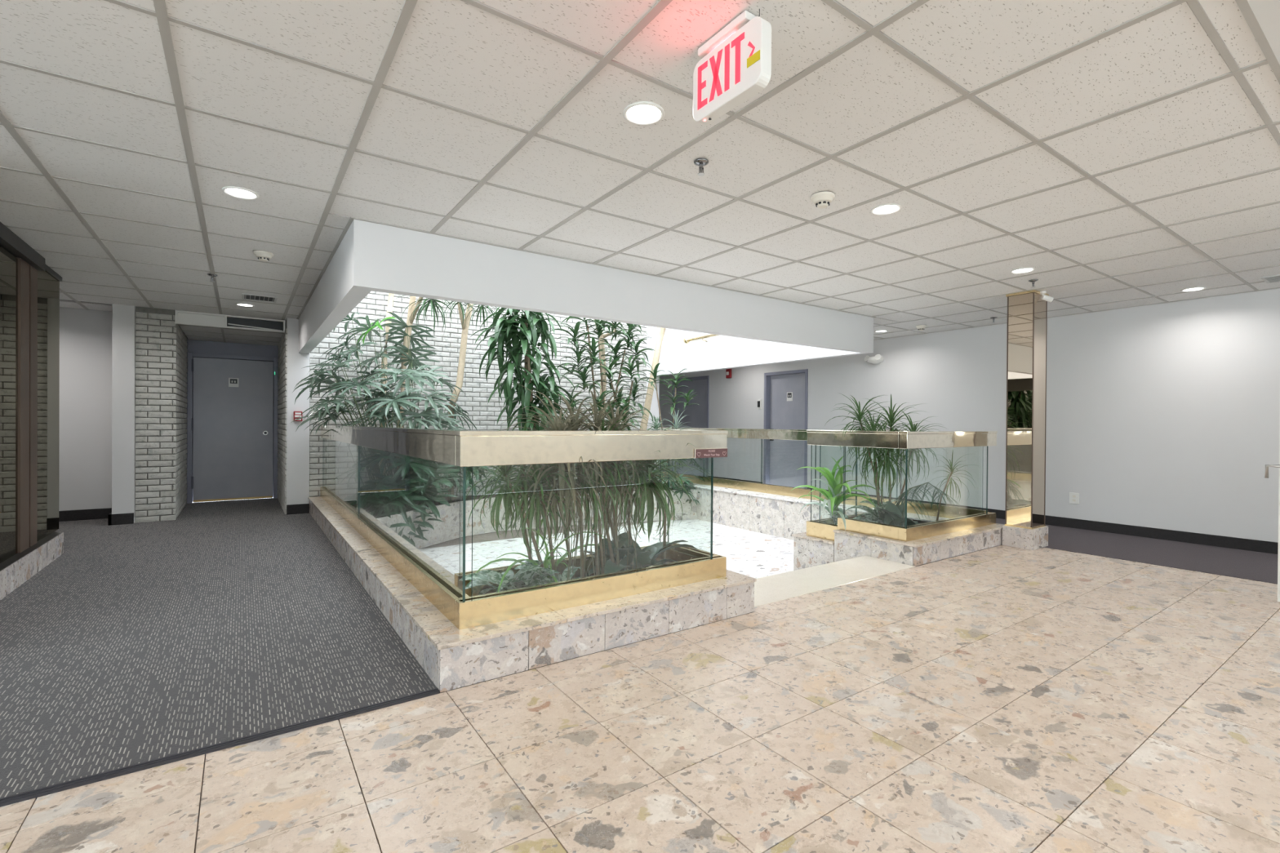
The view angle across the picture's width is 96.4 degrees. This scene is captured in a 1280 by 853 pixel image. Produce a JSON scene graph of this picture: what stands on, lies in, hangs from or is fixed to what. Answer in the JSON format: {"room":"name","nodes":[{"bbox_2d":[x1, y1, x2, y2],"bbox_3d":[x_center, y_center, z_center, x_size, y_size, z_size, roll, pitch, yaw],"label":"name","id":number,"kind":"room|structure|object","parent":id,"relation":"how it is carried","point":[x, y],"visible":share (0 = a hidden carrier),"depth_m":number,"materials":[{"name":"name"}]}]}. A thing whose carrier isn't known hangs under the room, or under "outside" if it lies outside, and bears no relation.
{"room":"lobby","nodes":[
{"label":"lobby","id":0,"kind":"room"},
{"bbox_2d":[58,306,111,511],"bbox_3d":[-7.182,-0.252,5.826,2.860,2.600,0.130,0,0,-35],"label":"wall","id":1,"kind":"structure","parent":0,"point":[85,450],"depth_m":6.42,"materials":[{"name":"grey paint"}]},
{"bbox_2d":[58,507,133,525],"bbox_3d":[-6.901,0.991,5.573,3.038,0.120,0.625,0,0,-35],"label":"baseboard","id":2,"kind":"structure","parent":1,"relation":"attached to","point":[95,513],"depth_m":6.33,"materials":[{"name":"black rubber"}]},
{"bbox_2d":[111,303,135,523],"bbox_3d":[-5.763,-0.136,6.448,0.180,2.380,0.730,0,0,-35],"label":"wall pillar","id":3,"kind":"structure","parent":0,"point":[123,316],"depth_m":6.15,"materials":[{"name":"grey paint"}]},
{"bbox_2d":[134,306,176,523],"bbox_3d":[-5.396,-0.131,6.384,0.346,2.375,0.155,0,0,-35],"label":"wall pier","id":4,"kind":"object","parent":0,"point":[155,446],"visible":1,"depth_m":6.33,"materials":[{"name":"brick"}]},
{"bbox_2d":[173,324,187,519],"bbox_3d":[-5.851,-0.137,7.051,0.345,2.375,1.700,0,0,-35],"label":"wall","id":5,"kind":"structure","parent":0,"point":[180,502],"depth_m":7.00,"materials":[{"name":"brick"}]},
{"bbox_2d":[174,310,285,333],"bbox_3d":[-4.787,-1.226,6.721,1.050,0.150,0.060,0,0,-35],"label":"header","id":6,"kind":"object","parent":5,"relation":"attached to","point":[183,317],"visible":0.94,"depth_m":6.70,"materials":[{"name":"white paint"}]},
{"bbox_2d":[177,324,283,346],"bbox_3d":[-5.263,-1.177,7.414,1.040,0.020,1.600,0,0,-35],"label":"ceiling","id":7,"kind":"structure","parent":0,"point":[192,332],"depth_m":7.35,"materials":[{"name":"paint"}]},
{"bbox_2d":[185,335,279,502],"bbox_3d":[-5.769,-0.179,8.137,1.100,2.450,0.250,0,0,-35],"label":"wall","id":8,"kind":"structure","parent":0,"point":[193,346],"depth_m":8.05,"materials":[{"name":"paint"}]},
{"bbox_2d":[186,352,278,503],"bbox_3d":[-5.719,0.024,8.065,1.040,2.045,0.148,0,0,-35],"label":"door","id":9,"kind":"structure","parent":8,"relation":"in","point":[233,424],"depth_m":8.02,"materials":[{"name":"paint"}]},
{"bbox_2d":[277,328,287,514],"bbox_3d":[-4.707,-0.133,7.713,0.242,2.375,1.920,0,0,-35],"label":"wall","id":10,"kind":"structure","parent":0,"point":[282,345],"depth_m":7.36,"materials":[{"name":"brick"}]},
{"bbox_2d":[285,317,309,505],"bbox_3d":[-4.210,-0.129,7.029,0.235,2.380,0.250,0,0,-35],"label":"wall pillar","id":11,"kind":"structure","parent":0,"point":[297,446],"depth_m":6.92,"materials":[{"name":"grey paint"}]},
{"bbox_2d":[293,411,302,421],"bbox_3d":[-4.128,-0.123,6.905,0.090,0.120,0.047,0,0,-35],"label":"station","id":12,"kind":"object","parent":11,"relation":"attached to","point":[296,414],"visible":0.84,"depth_m":6.89,"materials":[{"name":"red plastic"}]},
{"bbox_2d":[286,503,309,515],"bbox_3d":[-4.139,1.002,6.921,0.234,0.120,0.025,0,0,-35],"label":"baseboard","id":13,"kind":"structure","parent":11,"relation":"attached to","point":[303,508],"depth_m":6.91,"materials":[{"name":"black rubber"}]},
{"bbox_2d":[309,291,646,502],"bbox_3d":[-2.014,-1.032,8.528,5.077,5.000,0.182,0,0,-35],"label":"wall","id":14,"kind":"structure","parent":0,"point":[477,389],"depth_m":8.00,"materials":[{"name":"brick"}]},
{"bbox_2d":[298,219,873,376],"bbox_3d":[-0.733,-2.193,6.761,5.394,2.645,4.230,0,0,-35],"label":"ceiling bulkhead","id":15,"kind":"structure","parent":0,"point":[753,330],"depth_m":4.57,"materials":[{"name":"white paint"}]},
{"bbox_2d":[683,333,719,343],"bbox_3d":[1.543,-1.354,7.914,0.142,0.132,2.854,0,0,-35],"label":"brass handrail","id":16,"kind":"object","parent":15,"relation":"attached to","point":[686,340],"visible":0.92,"depth_m":8.76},
{"bbox_2d":[0,497,1279,852],"bbox_3d":[-0.489,1.320,3.814,11.560,0.462,14.000,0,0,-35],"label":"floor","id":17,"kind":"structure","parent":0,"point":[217,677],"depth_m":2.22,"materials":[{"name":"stone"}]},
{"bbox_2d":[0,222,63,599],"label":"display window","id":18,"kind":"structure","parent":17,"relation":"on","point":[29,289],"depth_m":4.12,"materials":[{"name":"black metal"}]},
{"bbox_2d":[355,484,697,549],"bbox_3d":[-1.347,1.179,7.815,4.696,0.455,1.789,0,0,-35],"label":"stone wall","id":19,"kind":"structure","parent":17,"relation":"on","point":[449,530],"depth_m":7.34,"materials":[{"name":"stone"}]},
{"bbox_2d":[290,311,477,506],"bbox_3d":[-2.850,-0.203,6.786,2.206,2.386,1.531,0,0,-38],"label":"palm","id":20,"kind":"object","parent":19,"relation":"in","point":[415,375],"visible":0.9,"depth_m":6.67,"materials":[{"name":"green plant"}]},
{"bbox_2d":[379,293,394,475],"bbox_3d":[-3.150,-0.776,7.212,0.241,3.519,0.122,0,0,-35],"label":"tree","id":21,"kind":"object","parent":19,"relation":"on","point":[389,308],"visible":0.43,"depth_m":7.20,"materials":[{"name":"beige plant"}]},
{"bbox_2d":[333,448,500,546],"bbox_3d":[-2.649,0.811,6.800,1.088,1.260,2.316,1,0,30],"label":"palm","id":22,"kind":"object","parent":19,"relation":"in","point":[376,499],"visible":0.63,"depth_m":6.51,"materials":[{"name":"green plant"}]},
{"bbox_2d":[392,295,458,494],"bbox_3d":[-2.569,-0.773,6.982,0.857,3.520,0.888,0,0,-15],"label":"tree","id":23,"kind":"object","parent":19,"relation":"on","point":[412,309],"visible":0.48,"depth_m":7.17,"materials":[{"name":"beige plant"}]},
{"bbox_2d":[435,298,506,500],"bbox_3d":[-2.191,-0.773,7.459,0.961,3.521,0.856,0,0,-35],"label":"tree","id":24,"kind":"object","parent":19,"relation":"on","point":[465,322],"visible":0.34,"depth_m":7.64,"materials":[{"name":"beige plant"}]},
{"bbox_2d":[469,306,576,495],"bbox_3d":[-1.439,-0.373,7.471,1.443,2.746,0.963,0,0,-43],"label":"plant","id":25,"kind":"object","parent":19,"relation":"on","point":[505,329],"visible":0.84,"depth_m":7.37,"materials":[{"name":"green plant"}]},
{"bbox_2d":[470,464,632,493],"bbox_3d":[-1.171,0.691,8.072,2.572,0.613,0.686,0,0,-28],"label":"palm","id":26,"kind":"object","parent":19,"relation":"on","point":[493,480],"visible":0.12,"depth_m":7.69,"materials":[{"name":"green plant"}]},
{"bbox_2d":[549,315,656,492],"bbox_3d":[-0.484,-0.434,8.203,1.712,2.861,0.982,0,0,-35],"label":"dracaena","id":27,"kind":"object","parent":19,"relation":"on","point":[583,375],"visible":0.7,"depth_m":8.18,"materials":[{"name":"green plant"}]},
{"bbox_2d":[594,319,616,490],"bbox_3d":[-0.649,-0.673,8.612,0.642,3.329,0.190,0,0,-39],"label":"tree","id":28,"kind":"object","parent":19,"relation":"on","point":[602,346],"visible":0.27,"depth_m":8.70,"materials":[{"name":"beige plant"}]},
{"bbox_2d":[634,327,666,490],"bbox_3d":[0.162,-0.662,8.999,0.575,3.325,0.116,0,0,-35],"label":"tree","id":29,"kind":"object","parent":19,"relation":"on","point":[660,331],"visible":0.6,"depth_m":8.98,"materials":[{"name":"beige plant"}]},
{"bbox_2d":[646,414,666,469],"bbox_3d":[0.251,0.318,8.581,0.407,1.020,0.316,0,0,20],"label":"spider plant","id":30,"kind":"object","parent":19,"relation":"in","point":[656,424],"visible":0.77,"depth_m":8.55,"materials":[{"name":"green plant"}]},
{"bbox_2d":[640,363,698,484],"bbox_3d":[0.455,0.026,8.809,0.979,1.948,0.578,0,0,-35],"label":"dracaena","id":31,"kind":"object","parent":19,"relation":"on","point":[654,373],"visible":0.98,"depth_m":8.75,"materials":[{"name":"green plant"}]},
{"bbox_2d":[636,457,710,506],"bbox_3d":[0.471,0.666,8.830,1.252,1.146,1.129,0,0,17],"label":"palm","id":32,"kind":"object","parent":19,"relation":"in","point":[687,482],"visible":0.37,"depth_m":8.66,"materials":[{"name":"green plant"}]},
{"bbox_2d":[662,408,693,479],"bbox_3d":[0.514,0.276,8.731,0.547,1.131,0.532,0,0,-35],"label":"spider plant","id":33,"kind":"object","parent":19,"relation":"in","point":[675,418],"visible":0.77,"depth_m":8.71,"materials":[{"name":"green plant"}]},
{"bbox_2d":[308,494,756,693],"bbox_3d":[-1.681,1.151,5.208,1.864,0.530,5.645,0,0,-35],"label":"curb","id":34,"kind":"object","parent":17,"relation":"on","point":[452,658],"visible":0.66,"depth_m":2.87,"materials":[{"name":"stone"}]},
{"bbox_2d":[459,560,559,595],"bbox_3d":[-0.664,0.836,2.958,0.563,0.245,0.389,0,0,-35],"label":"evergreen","id":35,"kind":"object","parent":34,"relation":"on","point":[523,576],"visible":0.54,"depth_m":2.95,"materials":[{"name":"green plant"}]},
{"bbox_2d":[320,425,728,630],"bbox_3d":[-1.712,0.443,5.267,1.623,0.885,5.524,0,0,-35],"label":"glass railing","id":36,"kind":"object","parent":34,"relation":"on","point":[460,606],"visible":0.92,"depth_m":3.03,"materials":[{"name":"gold metal"}]},
{"bbox_2d":[694,448,727,458],"bbox_3d":[0.422,0.158,3.380,0.256,0.056,0.006,0,0,-35],"label":"plaque","id":37,"kind":"object","parent":36,"relation":"attached to","point":[708,452],"visible":1,"depth_m":3.38,"materials":[{"name":"red plastic"}]},
{"bbox_2d":[465,421,589,575],"bbox_3d":[-0.579,0.454,3.013,0.675,0.975,0.648,0,0,12],"label":"tree","id":38,"kind":"object","parent":34,"relation":"on","point":[508,495],"visible":0.7,"depth_m":3.00,"materials":[{"name":"green plant"}]},
{"bbox_2d":[469,494,607,591],"bbox_3d":[-0.459,0.662,3.104,0.922,0.555,0.365,0,0,-35],"label":"spider plant","id":39,"kind":"object","parent":34,"relation":"on","point":[547,559],"visible":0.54,"depth_m":3.09,"materials":[{"name":"green plant"}]},
{"bbox_2d":[514,560,580,586],"bbox_3d":[-0.449,0.850,3.088,0.466,0.252,0.338,0,0,-4],"label":"plant","id":40,"kind":"object","parent":34,"relation":"on","point":[564,576],"visible":0.26,"depth_m":3.08,"materials":[{"name":"green plant"}]},
{"bbox_2d":[497,379,629,578],"bbox_3d":[-0.404,0.341,3.133,0.863,1.200,0.736,0,0,-25],"label":"tree","id":41,"kind":"object","parent":34,"relation":"on","point":[562,486],"visible":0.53,"depth_m":3.11,"materials":[{"name":"green plant"}]},
{"bbox_2d":[547,462,642,580],"bbox_3d":[-0.249,0.568,3.269,0.540,0.745,0.314,0,0,-35],"label":"stalks","id":42,"kind":"object","parent":34,"relation":"on","point":[616,538],"visible":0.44,"depth_m":3.23,"materials":[{"name":"green plant"}]},
{"bbox_2d":[563,388,663,572],"bbox_3d":[-0.187,0.367,3.322,0.708,1.151,0.708,0,0,-35],"label":"tree","id":43,"kind":"object","parent":34,"relation":"on","point":[615,424],"visible":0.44,"depth_m":3.27,"materials":[{"name":"green plant"}]},
{"bbox_2d":[583,532,649,574],"bbox_3d":[-0.135,0.777,3.385,0.437,0.280,0.244,0,0,18],"label":"leaf plant","id":44,"kind":"object","parent":34,"relation":"on","point":[624,540],"visible":0.31,"depth_m":3.35,"materials":[{"name":"green plant"}]},
{"bbox_2d":[586,539,697,576],"bbox_3d":[0.003,0.790,3.411,0.638,0.255,0.381,0,0,-35],"label":"leaf plant","id":45,"kind":"object","parent":34,"relation":"on","point":[646,559],"visible":0.44,"depth_m":3.39,"materials":[{"name":"green plant"}]},
{"bbox_2d":[598,426,707,564],"bbox_3d":[0.037,0.466,3.482,0.710,0.950,0.697,0,0,-35],"label":"tree","id":46,"kind":"object","parent":34,"relation":"on","point":[650,487],"visible":0.54,"depth_m":3.40,"materials":[{"name":"green plant"}]},
{"bbox_2d":[648,479,949,539],"bbox_3d":[1.739,1.176,7.780,0.373,0.500,5.370,0,0,-35],"label":"stone wall","id":47,"kind":"structure","parent":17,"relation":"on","point":[775,515],"depth_m":7.65,"materials":[{"name":"stone"}]},
{"bbox_2d":[657,427,988,518],"bbox_3d":[1.862,0.482,7.838,0.078,0.890,5.412,0,0,-35],"label":"glass railing","id":48,"kind":"object","parent":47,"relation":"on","point":[948,512],"visible":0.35,"depth_m":7.67,"materials":[{"name":"gold metal"}]},
{"bbox_2d":[791,523,1004,570],"bbox_3d":[2.517,1.192,5.534,1.660,0.500,1.255,0,0,-35],"label":"curb","id":49,"kind":"object","parent":17,"relation":"on","point":[808,551],"visible":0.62,"depth_m":5.03,"materials":[{"name":"stone"}]},
{"bbox_2d":[791,455,880,530],"bbox_3d":[1.839,0.676,5.351,0.840,0.820,0.772,0,0,12],"label":"spider plant","id":50,"kind":"object","parent":49,"relation":"on","point":[835,486],"visible":0.96,"depth_m":5.32,"materials":[{"name":"green plant"}]},
{"bbox_2d":[826,506,871,524],"bbox_3d":[2.046,0.945,5.524,0.591,0.355,0.466,0,0,-35],"label":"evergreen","id":51,"kind":"object","parent":49,"relation":"on","point":[835,517],"visible":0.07,"depth_m":5.50,"materials":[{"name":"green plant"}]},
{"bbox_2d":[845,497,904,523],"bbox_3d":[2.237,0.879,5.372,0.616,0.403,0.553,0,0,-27],"label":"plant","id":52,"kind":"object","parent":49,"relation":"on","point":[874,517],"visible":0.3,"depth_m":5.36,"materials":[{"name":"green plant"}]},
{"bbox_2d":[826,392,949,518],"bbox_3d":[2.318,0.388,5.400,0.928,1.394,1.265,1,0,41],"label":"tree","id":53,"kind":"object","parent":49,"relation":"on","point":[886,458],"visible":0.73,"depth_m":5.30,"materials":[{"name":"green plant"}]},
{"bbox_2d":[872,501,921,526],"bbox_3d":[2.384,0.885,5.163,0.496,0.396,0.402,0,0,-35],"label":"leaf plant","id":54,"kind":"object","parent":49,"relation":"on","point":[892,515],"visible":0.39,"depth_m":5.13,"materials":[{"name":"green plant"}]},
{"bbox_2d":[806,430,997,542],"bbox_3d":[2.541,0.548,5.543,1.584,1.017,1.017,0,0,-35],"label":"glass railing","id":55,"kind":"object","parent":49,"relation":"on","point":[824,528],"visible":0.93,"depth_m":5.09,"materials":[{"name":"gold metal"}]},
{"bbox_2d":[894,482,963,526],"bbox_3d":[2.671,0.804,5.332,0.879,0.568,0.400,0,0,-35],"label":"frond","id":56,"kind":"object","parent":49,"relation":"on","point":[917,487],"visible":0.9,"depth_m":5.24,"materials":[{"name":"green plant"}]},
{"bbox_2d":[928,448,980,520],"bbox_3d":[3.158,0.654,5.771,0.505,0.866,0.501,0,0,-35],"label":"tree","id":57,"kind":"object","parent":49,"relation":"on","point":[952,468],"visible":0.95,"depth_m":5.77,"materials":[{"name":"green plant"}]},
{"bbox_2d":[1002,289,1048,550],"bbox_3d":[3.626,-0.060,5.369,0.325,2.360,0.261,0,0,-35],"label":"column","id":58,"kind":"structure","parent":17,"relation":"on","point":[1024,526],"depth_m":5.29,"materials":[{"name":"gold mirror"}]},
{"bbox_2d":[1040,290,1053,302],"bbox_3d":[3.726,-1.187,5.245,0.118,0.102,0.057,0,0,13],"label":"security camera","id":59,"kind":"object","parent":58,"relation":"attached to","point":[1044,297],"visible":1,"depth_m":5.23,"materials":[{"name":"white plastic"}]},
{"bbox_2d":[1264,414,1279,602],"bbox_3d":[4.266,0.279,3.270,0.105,1.690,0.950,0,0,-27],"label":"door","id":60,"kind":"structure","parent":17,"relation":"on","point":[1266,476],"depth_m":3.65,"materials":[{"name":"white plastic"}]},
{"bbox_2d":[0,0,1279,340],"bbox_3d":[-0.043,-1.328,3.308,11.700,0.152,15.500,0,0,-35],"label":"ceiling","id":61,"kind":"structure","parent":0,"point":[1126,153],"depth_m":2.55,"materials":[{"name":"tile"}]},
{"bbox_2d":[207,273,217,282],"bbox_3d":[-3.619,-1.255,4.841,0.072,0.060,0.072,0,0,-35],"label":"sprinkler","id":62,"kind":"object","parent":61,"relation":"attached to","point":[211,275],"visible":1,"depth_m":4.83,"materials":[{"name":"silver metal"}]},
{"bbox_2d":[221,186,259,199],"bbox_3d":[-2.170,-1.268,3.108,0.168,0.008,0.168,0,0,-35],"label":"recessed light","id":63,"kind":"object","parent":61,"relation":"in","point":[236,192],"visible":1,"depth_m":3.10,"materials":[{"name":"white plastic"}]},
{"bbox_2d":[235,302,254,306],"bbox_3d":[-4.211,-1.295,6.097,0.168,0.008,0.168,0,0,-35],"label":"recessed light","id":64,"kind":"object","parent":61,"relation":"in","point":[236,304],"visible":1,"depth_m":6.09,"materials":[{"name":"white plastic"}]},
{"bbox_2d":[241,293,277,302],"bbox_3d":[-3.818,-1.289,5.741,0.290,0.010,0.295,0,0,-35],"label":"ceiling vent","id":65,"kind":"object","parent":61,"relation":"in","point":[244,295],"visible":1,"depth_m":5.72,"materials":[{"name":"metal"}]},
{"bbox_2d":[253,250,273,262],"bbox_3d":[-2.767,-1.246,4.203,0.124,0.060,0.124,0,0,-35],"label":"smoke detector","id":66,"kind":"object","parent":61,"relation":"attached to","point":[262,255],"visible":1,"depth_m":4.17,"materials":[{"name":"beige plastic"}]},
{"bbox_2d":[622,101,664,125],"bbox_3d":[0.015,-1.250,2.287,0.168,0.008,0.168,0,0,-35],"label":"recessed light","id":67,"kind":"object","parent":61,"relation":"in","point":[641,113],"visible":1,"depth_m":2.28,"materials":[{"name":"white plastic"}]},
{"bbox_2d":[693,158,708,176],"bbox_3d":[0.289,-1.219,2.699,0.072,0.060,0.072,0,0,-35],"label":"sprinkler","id":68,"kind":"object","parent":61,"relation":"attached to","point":[700,162],"visible":1,"depth_m":2.69,"materials":[{"name":"silver metal"}]},
{"bbox_2d":[693,8,771,124],"bbox_3d":[0.284,-1.126,1.807,0.064,0.237,0.310,0,0,-35],"label":"exit sign","id":69,"kind":"object","parent":61,"relation":"hanging from","point":[735,65],"visible":1,"depth_m":1.77,"materials":[{"name":"white plastic"}]},
{"bbox_2d":[810,191,835,208],"bbox_3d":[0.988,-1.216,3.094,0.124,0.060,0.124,0,0,-35],"label":"smoke detector","id":70,"kind":"object","parent":61,"relation":"attached to","point":[821,199],"visible":1,"depth_m":3.06,"materials":[{"name":"beige plastic"}]},
{"bbox_2d":[874,329,888,332],"bbox_3d":[3.177,-1.254,7.532,0.168,0.008,0.168,0,0,-35],"label":"recessed light","id":71,"kind":"object","parent":61,"relation":"in","point":[879,331],"visible":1,"depth_m":7.51,"materials":[{"name":"white plastic"}]},
{"bbox_2d":[870,203,902,215],"bbox_3d":[1.412,-1.245,3.281,0.168,0.008,0.168,0,0,-35],"label":"recessed light","id":72,"kind":"object","parent":61,"relation":"in","point":[887,208],"visible":1,"depth_m":3.28,"materials":[{"name":"white plastic"}]},
{"bbox_2d":[915,324,926,330],"bbox_3d":[3.486,-1.219,7.090,0.120,0.060,0.120,0,0,-35],"label":"smoke detector","id":73,"kind":"object","parent":61,"relation":"attached to","point":[920,327],"visible":1,"depth_m":7.06,"materials":[{"name":"beige plastic"}]},
{"bbox_2d":[990,316,997,323],"bbox_3d":[4.032,-1.213,6.520,0.072,0.060,0.072,0,0,-35],"label":"sprinkler","id":74,"kind":"object","parent":61,"relation":"attached to","point":[992,317],"visible":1,"depth_m":6.51,"materials":[{"name":"silver metal"}]},
{"bbox_2d":[1009,267,1035,273],"bbox_3d":[3.046,-1.241,4.554,0.168,0.008,0.168,0,0,-35],"label":"recessed light","id":75,"kind":"object","parent":61,"relation":"in","point":[1021,270],"visible":1,"depth_m":4.55,"materials":[{"name":"white plastic"}]},
{"bbox_2d":[1028,279,1038,288],"bbox_3d":[3.333,-1.210,4.846,0.072,0.060,0.072,0,0,-35],"label":"sprinkler","id":76,"kind":"object","parent":61,"relation":"attached to","point":[1033,281],"visible":1,"depth_m":4.84,"materials":[{"name":"silver metal"}]},
{"bbox_2d":[1180,286,1205,292],"bbox_3d":[4.968,-1.231,5.137,0.168,0.008,0.168,0,0,-35],"label":"recessed light","id":77,"kind":"object","parent":61,"relation":"in","point":[1198,288],"visible":1,"depth_m":5.13,"materials":[{"name":"white plastic"}]},
{"bbox_2d":[1260,274,1279,283],"bbox_3d":[5.317,-1.225,4.673,0.300,0.010,0.300,0,0,-35],"label":"ceiling vent","id":78,"kind":"object","parent":61,"relation":"in","point":[1268,279],"visible":1,"depth_m":4.74,"materials":[{"name":"metal"}]},
{"bbox_2d":[646,325,659,469],"bbox_3d":[-0.435,-1.033,10.956,0.288,5.000,2.300,0,0,-35],"label":"wall","id":79,"kind":"structure","parent":0,"point":[654,410],"depth_m":10.00,"materials":[{"name":"paint"}]},
{"bbox_2d":[658,288,1279,542],"bbox_3d":[4.361,-0.184,7.173,0.250,2.600,14.000,0,0,-35],"label":"wall","id":80,"kind":"structure","parent":0,"point":[1166,415],"depth_m":6.10,"materials":[{"name":"grey paint"}]},
{"bbox_2d":[671,375,709,476],"bbox_3d":[1.076,0.033,11.785,0.155,2.080,1.160,0,0,-35],"label":"door","id":81,"kind":"structure","parent":80,"relation":"in","point":[696,415],"depth_m":11.77,"materials":[{"name":"paint"}]},
{"bbox_2d":[725,368,731,377],"bbox_3d":[1.667,-0.999,10.773,0.065,0.170,0.110,0,0,-35],"label":"fire alarm","id":82,"kind":"object","parent":80,"relation":"attached to","point":[728,371],"visible":1,"depth_m":10.74,"materials":[{"name":"red plastic"}]},
{"bbox_2d":[757,399,761,408],"bbox_3d":[2.114,-0.393,10.152,0.037,0.170,0.070,0,0,-35],"label":"card reader","id":83,"kind":"object","parent":80,"relation":"attached to","point":[759,402],"visible":1,"depth_m":10.13,"materials":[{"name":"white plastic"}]},
{"bbox_2d":[763,368,808,488],"bbox_3d":[2.509,0.077,9.724,0.155,2.030,0.940,0,0,-35],"label":"door","id":84,"kind":"structure","parent":80,"relation":"in","point":[785,393],"depth_m":9.78,"materials":[{"name":"paint"}]},
{"bbox_2d":[864,354,884,364],"bbox_3d":[3.413,-0.973,8.285,0.240,0.124,0.267,0,0,-35],"label":"emergency light","id":85,"kind":"object","parent":80,"relation":"attached to","point":[877,358],"visible":1,"depth_m":8.21,"materials":[{"name":"white plastic"}]},
{"bbox_2d":[662,470,1278,554],"bbox_3d":[4.240,1.063,7.100,0.025,0.105,14.000,0,0,-35],"label":"baseboard","id":86,"kind":"structure","parent":80,"relation":"attached to","point":[1262,546],"depth_m":5.76,"materials":[{"name":"black rubber"}]},
{"bbox_2d":[1069,492,1079,504],"bbox_3d":[4.795,0.793,6.314,0.013,0.120,0.090,0,0,-35],"label":"wall outlet","id":87,"kind":"object","parent":80,"relation":"attached to","point":[1073,497],"visible":1,"depth_m":6.31,"materials":[{"name":"white plastic"}]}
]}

